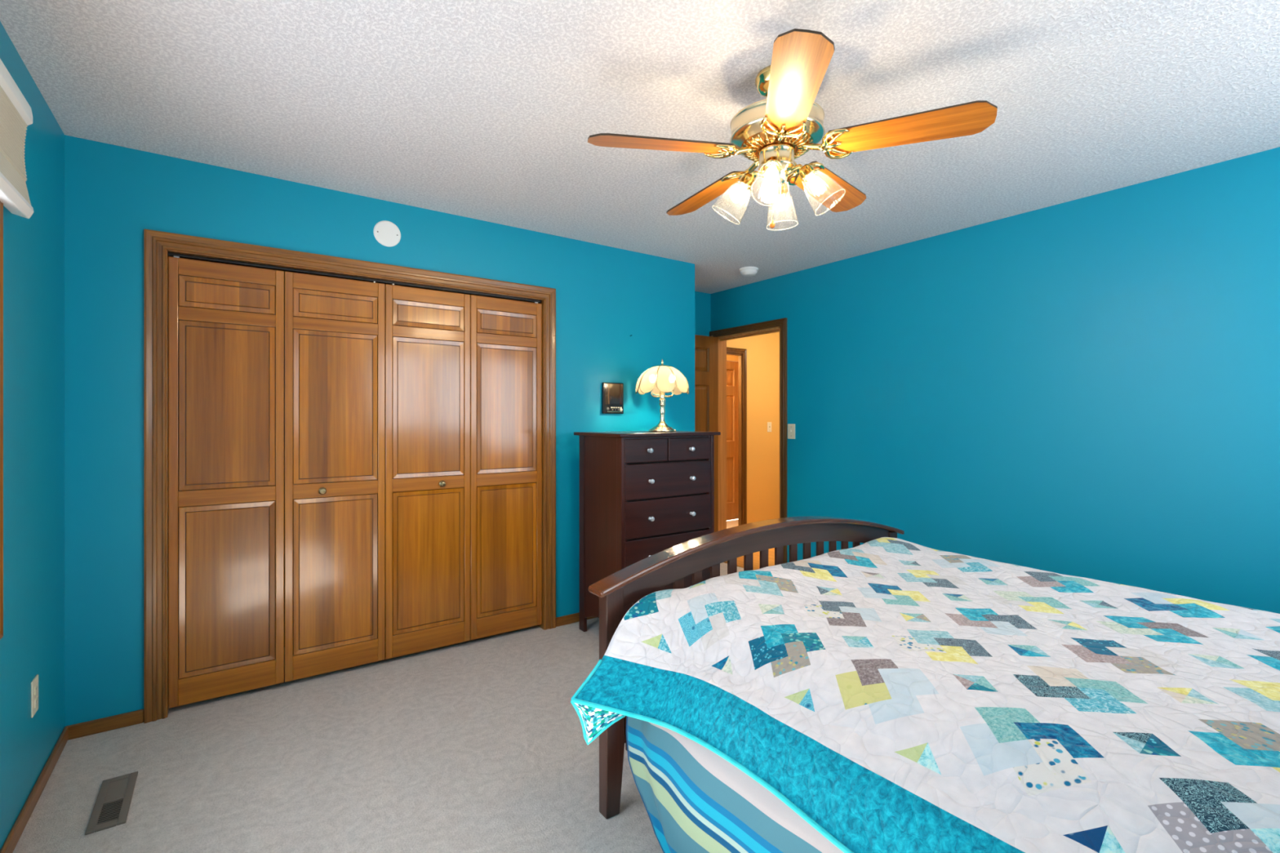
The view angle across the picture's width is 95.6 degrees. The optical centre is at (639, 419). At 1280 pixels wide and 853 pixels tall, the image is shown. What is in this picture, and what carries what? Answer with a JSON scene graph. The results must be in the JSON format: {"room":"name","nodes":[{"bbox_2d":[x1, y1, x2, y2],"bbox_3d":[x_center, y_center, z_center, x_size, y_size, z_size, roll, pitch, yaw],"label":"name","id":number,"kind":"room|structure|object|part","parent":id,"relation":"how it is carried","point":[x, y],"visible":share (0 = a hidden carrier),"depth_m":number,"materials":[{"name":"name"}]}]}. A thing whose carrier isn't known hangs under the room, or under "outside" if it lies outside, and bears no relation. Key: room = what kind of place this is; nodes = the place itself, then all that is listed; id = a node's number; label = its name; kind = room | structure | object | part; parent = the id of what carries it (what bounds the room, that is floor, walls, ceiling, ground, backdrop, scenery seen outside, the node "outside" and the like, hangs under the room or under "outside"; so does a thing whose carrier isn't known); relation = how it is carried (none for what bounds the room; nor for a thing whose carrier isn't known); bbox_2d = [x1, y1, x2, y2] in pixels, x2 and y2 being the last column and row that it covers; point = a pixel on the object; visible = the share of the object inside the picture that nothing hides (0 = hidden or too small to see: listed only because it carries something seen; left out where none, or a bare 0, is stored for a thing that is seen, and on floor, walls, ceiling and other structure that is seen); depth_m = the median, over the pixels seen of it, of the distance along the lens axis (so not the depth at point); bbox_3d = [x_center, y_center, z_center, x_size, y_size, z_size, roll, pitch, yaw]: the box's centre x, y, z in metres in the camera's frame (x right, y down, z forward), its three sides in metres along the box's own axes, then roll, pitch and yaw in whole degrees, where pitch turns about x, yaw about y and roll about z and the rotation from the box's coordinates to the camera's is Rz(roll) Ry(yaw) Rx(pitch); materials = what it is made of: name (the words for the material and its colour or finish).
{"room":"bedroom","nodes":[
{"label":"bedroom","id":0,"kind":"room"},
{"bbox_2d":[0,21,64,850],"bbox_3d":[-1.454,0.074,1.008,0.140,2.440,4.970,0,0,-36],"label":"wall","id":1,"kind":"structure","parent":0,"point":[32,644],"depth_m":1.96,"materials":[{"name":"teal paint"}]},
{"bbox_2d":[0,200,3,639],"bbox_3d":[-1.308,-0.123,0.820,0.160,1.475,1.885,0,0,-36],"label":"window","id":2,"kind":"structure","parent":1,"relation":"in","point":[1,203],"depth_m":1.62,"materials":[{"name":"brown wood"}]},
{"bbox_2d":[0,58,33,218],"bbox_3d":[-1.245,-0.769,0.889,0.058,0.341,2.055,0,0,-36],"label":"cellular shade","id":3,"kind":"object","parent":1,"relation":"attached to","point":[15,113],"visible":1,"depth_m":1.61,"materials":[{"name":"white fabric"}]},
{"bbox_3d":[-1.243,-0.617,0.895,0.048,0.037,2.049,0,0,-36],"label":"rail","id":4,"kind":"part","parent":3,"relation":"part of","materials":[{"name":"white plastic"}]},
{"bbox_2d":[0,726,68,852],"bbox_3d":[-1.188,1.265,0.767,0.013,0.058,3.870,0,0,-36],"label":"baseboard","id":5,"kind":"structure","parent":1,"relation":"attached to","point":[9,846],"depth_m":1.93,"materials":[{"name":"brown wood"}]},
{"bbox_2d":[31,674,38,718],"bbox_3d":[-2.046,0.936,1.963,0.008,0.120,0.075,0,0,-36],"label":"wall outlet","id":6,"kind":"object","parent":1,"relation":"attached to","point":[34,683],"visible":1,"depth_m":1.95,"materials":[{"name":"beige plastic"}]},
{"bbox_2d":[34,683,38,695],"bbox_3d":[-2.045,0.914,1.964,0.004,0.028,0.034,0,0,-36],"label":"receptacle","id":7,"kind":"object","parent":6,"relation":"attached to","point":[36,685],"depth_m":1.96,"materials":[{"name":"beige plastic"}]},
{"bbox_2d":[34,696,38,708],"bbox_3d":[-2.045,0.958,1.964,0.004,0.028,0.034,0,0,-36],"label":"receptacle","id":8,"kind":"object","parent":6,"relation":"attached to","point":[36,698],"depth_m":1.96,"materials":[{"name":"beige plastic"}]},
{"bbox_2d":[13,519,743,852],"bbox_3d":[0.692,1.341,3.739,7.127,0.106,7.120,0,0,-36],"label":"floor","id":9,"kind":"structure","parent":0,"point":[479,745],"depth_m":2.15,"materials":[{"name":"carpet"}]},
{"bbox_2d":[84,771,137,835],"bbox_3d":[-1.779,1.290,1.961,0.096,0.008,0.324,0,0,-36],"label":"floor vent","id":10,"kind":"object","parent":9,"relation":"in","point":[113,802],"visible":1,"depth_m":1.94,"materials":[{"name":"grey metal"}]},
{"bbox_2d":[573,431,720,631],"bbox_3d":[0.047,0.686,3.575,0.746,1.215,0.528,0,0,-36],"label":"dresser","id":11,"kind":"object","parent":9,"relation":"on","point":[643,495],"visible":0.62,"depth_m":3.37,"materials":[{"name":"brown wood"}]},
{"bbox_3d":[-0.230,0.697,3.388,0.022,1.195,0.470,0,0,-36],"label":"panel","id":12,"kind":"part","parent":11,"relation":"part of","materials":[{"name":"brown wood"}]},
{"bbox_3d":[0.034,0.177,3.295,0.301,0.133,0.020,0,0,-36],"label":"drawer","id":13,"kind":"part","parent":11,"relation":"part of","materials":[{"name":"brown wood"}]},
{"bbox_3d":[0.059,0.177,3.280,0.029,0.028,0.034,0,0,-36],"label":"knob","id":14,"kind":"part","parent":11,"relation":"part of","materials":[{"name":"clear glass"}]},
{"bbox_3d":[0.066,0.564,3.285,0.029,0.028,0.034,0,0,-36],"label":"knob","id":15,"kind":"part","parent":11,"relation":"part of","materials":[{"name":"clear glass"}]},
{"bbox_3d":[0.066,0.352,3.285,0.029,0.028,0.034,0,0,-36],"label":"knob","id":16,"kind":"part","parent":11,"relation":"part of","materials":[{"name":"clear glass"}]},
{"bbox_2d":[635,359,688,431],"bbox_3d":[0.141,-0.151,3.665,0.342,0.460,0.342,0,0,-36],"label":"table lamp","id":17,"kind":"object","parent":11,"relation":"on","point":[659,380],"visible":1,"depth_m":3.57,"materials":[{"name":"beige glass"}]},
{"bbox_3d":[0.033,-0.246,3.653,0.121,0.171,0.114,0,0,-6],"label":"shade panel","id":18,"kind":"part","parent":17,"relation":"part of","materials":[{"name":"beige glass"}]},
{"bbox_3d":[0.079,-0.246,3.570,0.127,0.171,0.111,0,0,-36],"label":"shade panel","id":19,"kind":"part","parent":17,"relation":"part of","materials":[{"name":"beige glass"}]},
{"bbox_3d":[0.098,-0.168,3.664,0.062,0.061,0.012,0,0,-1],"label":"arm","id":20,"kind":"part","parent":17,"relation":"part of","materials":[{"name":"gold metal"}]},
{"bbox_3d":[0.129,-0.246,3.773,0.114,0.171,0.121,0,0,-6],"label":"shade panel","id":21,"kind":"part","parent":17,"relation":"part of","materials":[{"name":"beige glass"}]},
{"bbox_3d":[0.141,-0.076,3.665,0.042,0.190,0.042,0,0,-36],"label":"stem","id":22,"kind":"part","parent":17,"relation":"part of","materials":[{"name":"gold metal"}]},
{"bbox_3d":[0.152,-0.246,3.557,0.114,0.171,0.121,0,0,-6],"label":"shade panel","id":23,"kind":"part","parent":17,"relation":"part of","materials":[{"name":"beige glass"}]},
{"bbox_3d":[0.183,-0.168,3.665,0.062,0.061,0.012,0,0,-1],"label":"arm","id":24,"kind":"part","parent":17,"relation":"part of","materials":[{"name":"gold metal"}]},
{"bbox_3d":[0.202,-0.246,3.759,0.127,0.171,0.111,0,0,-36],"label":"shade panel","id":25,"kind":"part","parent":17,"relation":"part of","materials":[{"name":"beige glass"}]},
{"bbox_3d":[0.235,-0.246,3.604,0.111,0.171,0.127,0,0,-36],"label":"shade panel","id":26,"kind":"part","parent":17,"relation":"part of","materials":[{"name":"beige glass"}]},
{"bbox_3d":[0.172,1.007,3.393,0.639,0.218,0.020,0,0,-36],"label":"drawer","id":27,"kind":"part","parent":11,"relation":"part of","materials":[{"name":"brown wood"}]},
{"bbox_3d":[0.169,0.697,3.405,0.646,1.195,0.026,0,0,-36],"label":"frame","id":28,"kind":"part","parent":11,"relation":"part of","materials":[{"name":"brown wood"}]},
{"bbox_3d":[0.172,0.783,3.393,0.639,0.212,0.020,0,0,-36],"label":"drawer","id":29,"kind":"part","parent":11,"relation":"part of","materials":[{"name":"brown wood"}]},
{"bbox_3d":[0.172,0.564,3.393,0.639,0.208,0.020,0,0,-36],"label":"drawer","id":30,"kind":"part","parent":11,"relation":"part of","materials":[{"name":"brown wood"}]},
{"bbox_3d":[0.172,0.352,3.393,0.639,0.198,0.020,0,0,-36],"label":"drawer","id":31,"kind":"part","parent":11,"relation":"part of","materials":[{"name":"brown wood"}]},
{"bbox_3d":[0.296,0.177,3.482,0.332,0.133,0.020,0,0,-36],"label":"drawer","id":32,"kind":"part","parent":11,"relation":"part of","materials":[{"name":"brown wood"}]},
{"bbox_3d":[0.311,0.177,3.460,0.029,0.028,0.034,0,0,-36],"label":"knob","id":33,"kind":"part","parent":11,"relation":"part of","materials":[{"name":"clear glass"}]},
{"bbox_3d":[0.315,0.564,3.463,0.029,0.028,0.034,0,0,-36],"label":"knob","id":34,"kind":"part","parent":11,"relation":"part of","materials":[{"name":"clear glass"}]},
{"bbox_3d":[0.315,0.352,3.463,0.029,0.028,0.034,0,0,-36],"label":"knob","id":35,"kind":"part","parent":11,"relation":"part of","materials":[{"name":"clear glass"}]},
{"bbox_3d":[0.314,0.697,3.776,0.022,1.195,0.470,0,0,-36],"label":"panel","id":36,"kind":"part","parent":11,"relation":"part of","materials":[{"name":"brown wood"}]},
{"bbox_2d":[588,515,904,819],"bbox_3d":[1.186,0.693,1.514,1.750,1.202,2.224,0,0,-36],"label":"bed","id":37,"kind":"object","parent":9,"relation":"on","point":[623,588],"visible":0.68,"depth_m":2.10,"materials":[{"name":"brown wood"}]},
{"bbox_3d":[-0.092,0.922,1.912,0.074,0.744,0.049,0,0,-36],"label":"footboard post","id":38,"kind":"part","parent":37,"relation":"part of","materials":[{"name":"brown wood"}]},
{"bbox_3d":[0.568,0.974,2.379,1.554,0.200,0.029,0,0,-36],"label":"footboard rail","id":39,"kind":"part","parent":37,"relation":"part of","materials":[{"name":"brown wood"}]},
{"bbox_3d":[0.568,1.024,1.075,0.025,0.140,2.089,0,0,-36],"label":"rail","id":40,"kind":"part","parent":37,"relation":"part of","materials":[{"name":"brown wood"}]},
{"bbox_2d":[626,715,843,852],"bbox_3d":[0.550,1.051,1.065,0.092,0.470,2.034,0,0,-36],"label":"striped blanket","id":41,"kind":"object","parent":37,"relation":"hanging from","point":[694,799],"visible":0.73,"depth_m":1.56,"materials":[{"name":"fabric"}]},
{"bbox_3d":[0.568,0.530,2.379,1.554,0.188,0.029,0,0,-36],"label":"footboard rail","id":42,"kind":"part","parent":37,"relation":"part of","materials":[{"name":"brown wood"}]},
{"bbox_3d":[1.223,0.922,2.852,0.074,0.744,0.049,0,0,-36],"label":"footboard post","id":43,"kind":"part","parent":37,"relation":"part of","materials":[{"name":"brown wood"}]},
{"bbox_2d":[64,134,694,726],"bbox_3d":[-1.157,0.074,3.592,3.348,2.440,0.690,0,0,-36],"label":"wall","id":44,"kind":"structure","parent":0,"point":[606,295],"depth_m":2.60,"materials":[{"name":"teal paint"}]},
{"bbox_2d":[66,709,143,740],"bbox_3d":[-2.215,1.265,2.404,0.246,0.058,0.013,0,0,-36],"label":"baseboard","id":45,"kind":"structure","parent":44,"relation":"attached to","point":[123,720],"depth_m":2.40,"materials":[{"name":"brown wood"}]},
{"bbox_2d":[143,228,555,723],"bbox_3d":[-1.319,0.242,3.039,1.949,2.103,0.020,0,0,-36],"label":"trim","id":46,"kind":"structure","parent":44,"relation":"attached to","point":[156,243],"depth_m":2.51,"materials":[{"name":"brown wood"}]},
{"bbox_2d":[168,252,542,302],"bbox_3d":[-1.342,-0.726,3.071,1.795,0.012,0.022,0,0,-36],"label":"closet track","id":47,"kind":"object","parent":44,"relation":"attached to","point":[170,254],"visible":1,"depth_m":2.93,"materials":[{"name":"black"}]},
{"bbox_2d":[168,255,385,708],"bbox_3d":[-1.701,0.273,2.794,0.886,1.986,0.059,0,0,-36],"label":"bifold door","id":48,"kind":"structure","parent":47,"relation":"hanging from","point":[277,378],"depth_m":2.76,"materials":[{"name":"brown wood"}]},
{"bbox_3d":[-1.895,0.277,2.674,0.364,1.978,0.028,0,0,-36],"label":"rail","id":49,"kind":"part","parent":48,"relation":"part of","materials":[{"name":"brown wood"}]},
{"bbox_3d":[-1.890,-0.568,2.668,0.364,0.140,0.009,0,0,-36],"label":"inset panel","id":50,"kind":"part","parent":48,"relation":"part of","materials":[{"name":"brown wood"}]},
{"bbox_3d":[-1.890,-0.061,2.668,0.364,0.758,0.009,0,0,-36],"label":"inset panel","id":51,"kind":"part","parent":48,"relation":"part of","materials":[{"name":"brown wood"}]},
{"bbox_3d":[-1.890,0.768,2.668,0.364,0.761,0.009,0,0,-36],"label":"inset panel","id":52,"kind":"part","parent":48,"relation":"part of","materials":[{"name":"brown wood"}]},
{"bbox_3d":[-1.569,0.356,2.870,0.036,0.036,0.029,0,0,-36],"label":"knob","id":53,"kind":"part","parent":48,"relation":"part of","materials":[{"name":"gold metal"}]},
{"bbox_3d":[-1.533,0.277,2.933,0.383,1.978,0.028,0,0,-36],"label":"rail","id":54,"kind":"part","parent":48,"relation":"part of","materials":[{"name":"brown wood"}]},
{"bbox_3d":[-1.528,-0.568,2.926,0.383,0.140,0.009,0,0,-36],"label":"inset panel","id":55,"kind":"part","parent":48,"relation":"part of","materials":[{"name":"brown wood"}]},
{"bbox_3d":[-1.528,-0.061,2.926,0.383,0.758,0.009,0,0,-36],"label":"inset panel","id":56,"kind":"part","parent":48,"relation":"part of","materials":[{"name":"brown wood"}]},
{"bbox_3d":[-1.528,0.768,2.926,0.383,0.761,0.009,0,0,-36],"label":"inset panel","id":57,"kind":"part","parent":48,"relation":"part of","materials":[{"name":"brown wood"}]},
{"bbox_2d":[385,284,542,659],"bbox_3d":[-0.972,0.273,3.316,0.902,1.986,0.059,0,0,-36],"label":"bifold door","id":58,"kind":"structure","parent":47,"relation":"hanging from","point":[464,371],"depth_m":3.28,"materials":[{"name":"brown wood"}]},
{"bbox_3d":[-1.158,-0.568,3.191,0.385,0.140,0.009,0,0,-36],"label":"inset panel","id":59,"kind":"part","parent":58,"relation":"part of","materials":[{"name":"brown wood"}]},
{"bbox_3d":[-1.158,-0.061,3.191,0.385,0.758,0.009,0,0,-36],"label":"inset panel","id":60,"kind":"part","parent":58,"relation":"part of","materials":[{"name":"brown wood"}]},
{"bbox_3d":[-1.158,0.768,3.191,0.385,0.761,0.009,0,0,-36],"label":"inset panel","id":61,"kind":"part","parent":58,"relation":"part of","materials":[{"name":"brown wood"}]},
{"bbox_3d":[-1.163,0.277,3.197,0.385,1.978,0.028,0,0,-36],"label":"rail","id":62,"kind":"part","parent":58,"relation":"part of","materials":[{"name":"brown wood"}]},
{"bbox_3d":[-1.092,0.359,3.211,0.036,0.036,0.029,0,0,-36],"label":"knob","id":63,"kind":"part","parent":58,"relation":"part of","materials":[{"name":"gold metal"}]},
{"bbox_3d":[-0.794,0.277,3.460,0.378,1.978,0.028,0,0,-36],"label":"rail","id":64,"kind":"part","parent":58,"relation":"part of","materials":[{"name":"brown wood"}]},
{"bbox_3d":[-0.790,-0.568,3.454,0.378,0.140,0.009,0,0,-36],"label":"inset panel","id":65,"kind":"part","parent":58,"relation":"part of","materials":[{"name":"brown wood"}]},
{"bbox_3d":[-0.790,-0.061,3.454,0.378,0.758,0.009,0,0,-36],"label":"inset panel","id":66,"kind":"part","parent":58,"relation":"part of","materials":[{"name":"brown wood"}]},
{"bbox_3d":[-0.790,0.768,3.454,0.378,0.761,0.009,0,0,-36],"label":"inset panel","id":67,"kind":"part","parent":58,"relation":"part of","materials":[{"name":"brown wood"}]},
{"bbox_2d":[373,220,400,246],"bbox_3d":[-1.324,-0.974,3.043,0.136,0.136,0.008,0,0,-36],"label":"blank cover plate","id":68,"kind":"object","parent":44,"relation":"attached to","point":[386,233],"visible":1,"depth_m":3.04,"materials":[{"name":"white plastic"}]},
{"bbox_2d":[555,612,596,626],"bbox_3d":[-0.255,1.265,4.228,1.166,0.058,0.703,0,0,-36],"label":"baseboard","id":69,"kind":"structure","parent":44,"relation":"attached to","point":[573,618],"depth_m":3.66,"materials":[{"name":"brown wood"}]},
{"bbox_2d":[601,382,623,413],"bbox_3d":[-0.178,-0.139,3.847,0.162,0.206,0.033,0,0,-36],"label":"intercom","id":70,"kind":"object","parent":44,"relation":"attached to","point":[612,393],"visible":1,"depth_m":3.83,"materials":[{"name":"black plastic"}]},
{"bbox_2d":[604,383,622,404],"bbox_3d":[-0.173,-0.167,3.842,0.142,0.135,0.005,0,0,-36],"label":"grille","id":71,"kind":"object","parent":70,"relation":"attached to","point":[613,392],"depth_m":3.84,"materials":[{"name":"metal"}]},
{"bbox_2d":[694,334,718,532],"bbox_3d":[0.383,0.273,5.009,0.770,2.018,0.161,0,0,-36],"label":"door","id":72,"kind":"structure","parent":44,"relation":"in","point":[706,348],"depth_m":5.15,"materials":[{"name":"brown wood"}]},
{"bbox_3d":[0.513,-0.526,5.102,0.220,0.214,0.031,0,0,-36],"label":"raised panel","id":73,"kind":"part","parent":72,"relation":"part of","materials":[{"name":"brown wood"}]},
{"bbox_3d":[0.513,-0.011,5.102,0.220,0.583,0.031,0,0,-36],"label":"raised panel","id":74,"kind":"part","parent":72,"relation":"part of","materials":[{"name":"brown wood"}]},
{"bbox_2d":[0,0,1279,293],"bbox_3d":[0.221,-1.196,2.136,4.497,0.100,5.060,0,0,-36],"label":"ceiling","id":75,"kind":"structure","parent":0,"point":[486,110],"depth_m":2.07,"materials":[{"name":"white paint"}]},
{"bbox_2d":[739,266,758,276],"bbox_3d":[0.830,-1.121,4.428,0.144,0.050,0.144,0,0,-36],"label":"smoke detector","id":76,"kind":"object","parent":75,"relation":"attached to","point":[744,271],"visible":1,"depth_m":4.38,"materials":[{"name":"white plastic"}]},
{"bbox_2d":[587,28,997,228],"bbox_3d":[0.452,-0.894,1.973,1.205,0.504,1.188,0,0,-36],"label":"ceiling fan","id":77,"kind":"object","parent":75,"relation":"hanging from","point":[771,132],"visible":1,"depth_m":1.82,"materials":[{"name":"brown wood"}]},
{"bbox_3d":[0.065,-0.881,1.860,0.465,0.041,0.140,0,0,-11],"label":"blade","id":78,"kind":"part","parent":77,"relation":"part of","materials":[{"name":"brown wood"}]},
{"bbox_3d":[0.263,-0.881,2.283,0.140,0.041,0.465,0,0,-29],"label":"blade","id":79,"kind":"part","parent":77,"relation":"part of","materials":[{"name":"brown wood"}]},
{"bbox_3d":[0.336,-0.769,1.978,0.043,0.060,0.049,0,0,-36],"label":"bulb","id":80,"kind":"part","parent":77,"relation":"part of","materials":[{"name":"white glass"}]},
{"bbox_3d":[0.398,-0.823,1.956,0.070,0.035,0.015,0,0,20],"label":"light arm","id":81,"kind":"part","parent":77,"relation":"part of","materials":[{"name":"gold metal"}]},
{"bbox_3d":[0.405,-0.739,1.788,0.127,0.141,0.118,0,0,-36],"label":"lamp shade","id":82,"kind":"part","parent":77,"relation":"part of","materials":[{"name":"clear glass"}]},
{"bbox_3d":[0.413,-0.769,1.816,0.049,0.059,0.043,0,0,-36],"label":"bulb","id":83,"kind":"part","parent":77,"relation":"part of","materials":[{"name":"white glass"}]},
{"bbox_3d":[0.446,-0.729,1.953,0.004,0.122,0.004,0,0,-36],"label":"pull chain","id":84,"kind":"part","parent":77,"relation":"part of","materials":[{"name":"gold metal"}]},
{"bbox_3d":[0.498,-0.769,2.055,0.049,0.059,0.043,0,0,-36],"label":"bulb","id":85,"kind":"part","parent":77,"relation":"part of","materials":[{"name":"white glass"}]},
{"bbox_3d":[0.513,-0.823,1.915,0.070,0.035,0.015,0,0,20],"label":"light arm","id":86,"kind":"part","parent":77,"relation":"part of","materials":[{"name":"gold metal"}]},
{"bbox_3d":[0.407,-0.881,1.541,0.140,0.041,0.465,0,0,7],"label":"blade","id":87,"kind":"part","parent":77,"relation":"part of","materials":[{"name":"brown wood"}]},
{"bbox_3d":[0.575,-0.769,1.893,0.043,0.060,0.049,0,0,-36],"label":"bulb","id":88,"kind":"part","parent":77,"relation":"part of","materials":[{"name":"white glass"}]},
{"bbox_3d":[0.727,-0.881,2.226,0.140,0.041,0.465,0,0,43],"label":"blade","id":89,"kind":"part","parent":77,"relation":"part of","materials":[{"name":"brown wood"}]},
{"bbox_3d":[0.816,-0.881,1.767,0.465,0.041,0.140,0,0,25],"label":"blade","id":90,"kind":"part","parent":77,"relation":"part of","materials":[{"name":"brown wood"}]},
{"bbox_2d":[694,291,711,336],"bbox_3d":[0.282,0.074,5.118,1.009,2.440,0.120,0,0,-36],"label":"wall","id":91,"kind":"structure","parent":0,"point":[702,300],"depth_m":5.25,"materials":[{"name":"teal paint"}]},
{"bbox_2d":[724,547,774,569],"bbox_3d":[2.011,1.291,5.751,2.640,0.006,2.420,0,0,-36],"label":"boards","id":92,"kind":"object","parent":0,"point":[771,551],"depth_m":5.29,"materials":[{"name":"orange wood"}]},
{"bbox_2d":[726,332,779,524],"bbox_3d":[1.098,0.074,7.004,2.670,2.440,0.720,0,0,-36],"label":"wall","id":93,"kind":"structure","parent":0,"point":[762,350],"depth_m":6.81,"materials":[{"name":"yellow paint"}]},
{"bbox_2d":[726,360,737,520],"bbox_3d":[1.234,0.273,7.454,0.705,2.018,0.161,0,0,-36],"label":"door","id":94,"kind":"structure","parent":93,"relation":"in","point":[731,366],"depth_m":7.40,"materials":[{"name":"brown wood"}]},
{"bbox_3d":[1.117,-0.526,7.371,0.188,0.214,0.031,0,0,-36],"label":"raised panel","id":95,"kind":"part","parent":94,"relation":"part of","materials":[{"name":"brown wood"}]},
{"bbox_3d":[1.117,-0.011,7.371,0.188,0.583,0.031,0,0,-36],"label":"raised panel","id":96,"kind":"part","parent":94,"relation":"part of","materials":[{"name":"brown wood"}]},
{"bbox_3d":[1.117,0.771,7.371,0.188,0.589,0.031,0,0,-36],"label":"raised panel","id":97,"kind":"part","parent":94,"relation":"part of","materials":[{"name":"brown wood"}]},
{"bbox_2d":[726,346,746,525],"bbox_3d":[0.855,0.246,6.375,0.885,2.095,0.020,0,0,-36],"label":"trim","id":98,"kind":"structure","parent":93,"relation":"attached to","point":[733,350],"depth_m":6.61,"materials":[{"name":"brown wood"}]},
{"bbox_2d":[767,422,771,431],"bbox_3d":[1.535,0.094,6.864,0.072,0.117,0.016,0,0,-36],"label":"light switch","id":99,"kind":"object","parent":93,"relation":"attached to","point":[769,424],"visible":1,"depth_m":6.86,"materials":[{"name":"beige plastic"}]},
{"bbox_2d":[711,146,1279,613],"bbox_3d":[2.054,0.074,3.386,0.060,2.440,4.760,0,0,-36],"label":"wall","id":100,"kind":"structure","parent":0,"point":[1086,387],"depth_m":3.04,"materials":[{"name":"teal paint"}]},
{"bbox_2d":[709,317,786,563],"bbox_3d":[0.897,0.247,4.937,0.020,2.093,0.886,0,0,-36],"label":"trim","id":101,"kind":"structure","parent":100,"relation":"attached to","point":[782,322],"depth_m":4.61,"materials":[{"name":"brown wood"}]},
{"bbox_2d":[718,326,780,530],"bbox_3d":[0.954,0.277,4.977,0.128,2.035,0.770,0,0,-36],"label":"trim","id":102,"kind":"structure","parent":100,"relation":"attached to","point":[722,340],"depth_m":5.27,"materials":[{"name":"brown wood"}]},
{"bbox_2d":[787,423,795,439],"bbox_3d":[1.182,0.096,4.542,0.016,0.117,0.072,0,0,-36],"label":"light switch","id":103,"kind":"object","parent":100,"relation":"attached to","point":[791,427],"visible":1,"depth_m":4.54,"materials":[{"name":"beige plastic"}]},
{"bbox_3d":[1.192,0.859,1.500,1.435,0.190,2.035,0,0,-36],"label":"mattress","id":104,"kind":"object","parent":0,"visible":0},
{"bbox_2d":[570,537,1279,852],"bbox_3d":[1.112,0.749,1.501,1.921,0.417,2.004,0,0,-36],"label":"quilt","id":105,"kind":"object","parent":104,"relation":"on","point":[896,695],"visible":1,"depth_m":1.41,"materials":[{"name":"fabric"}]}
]}

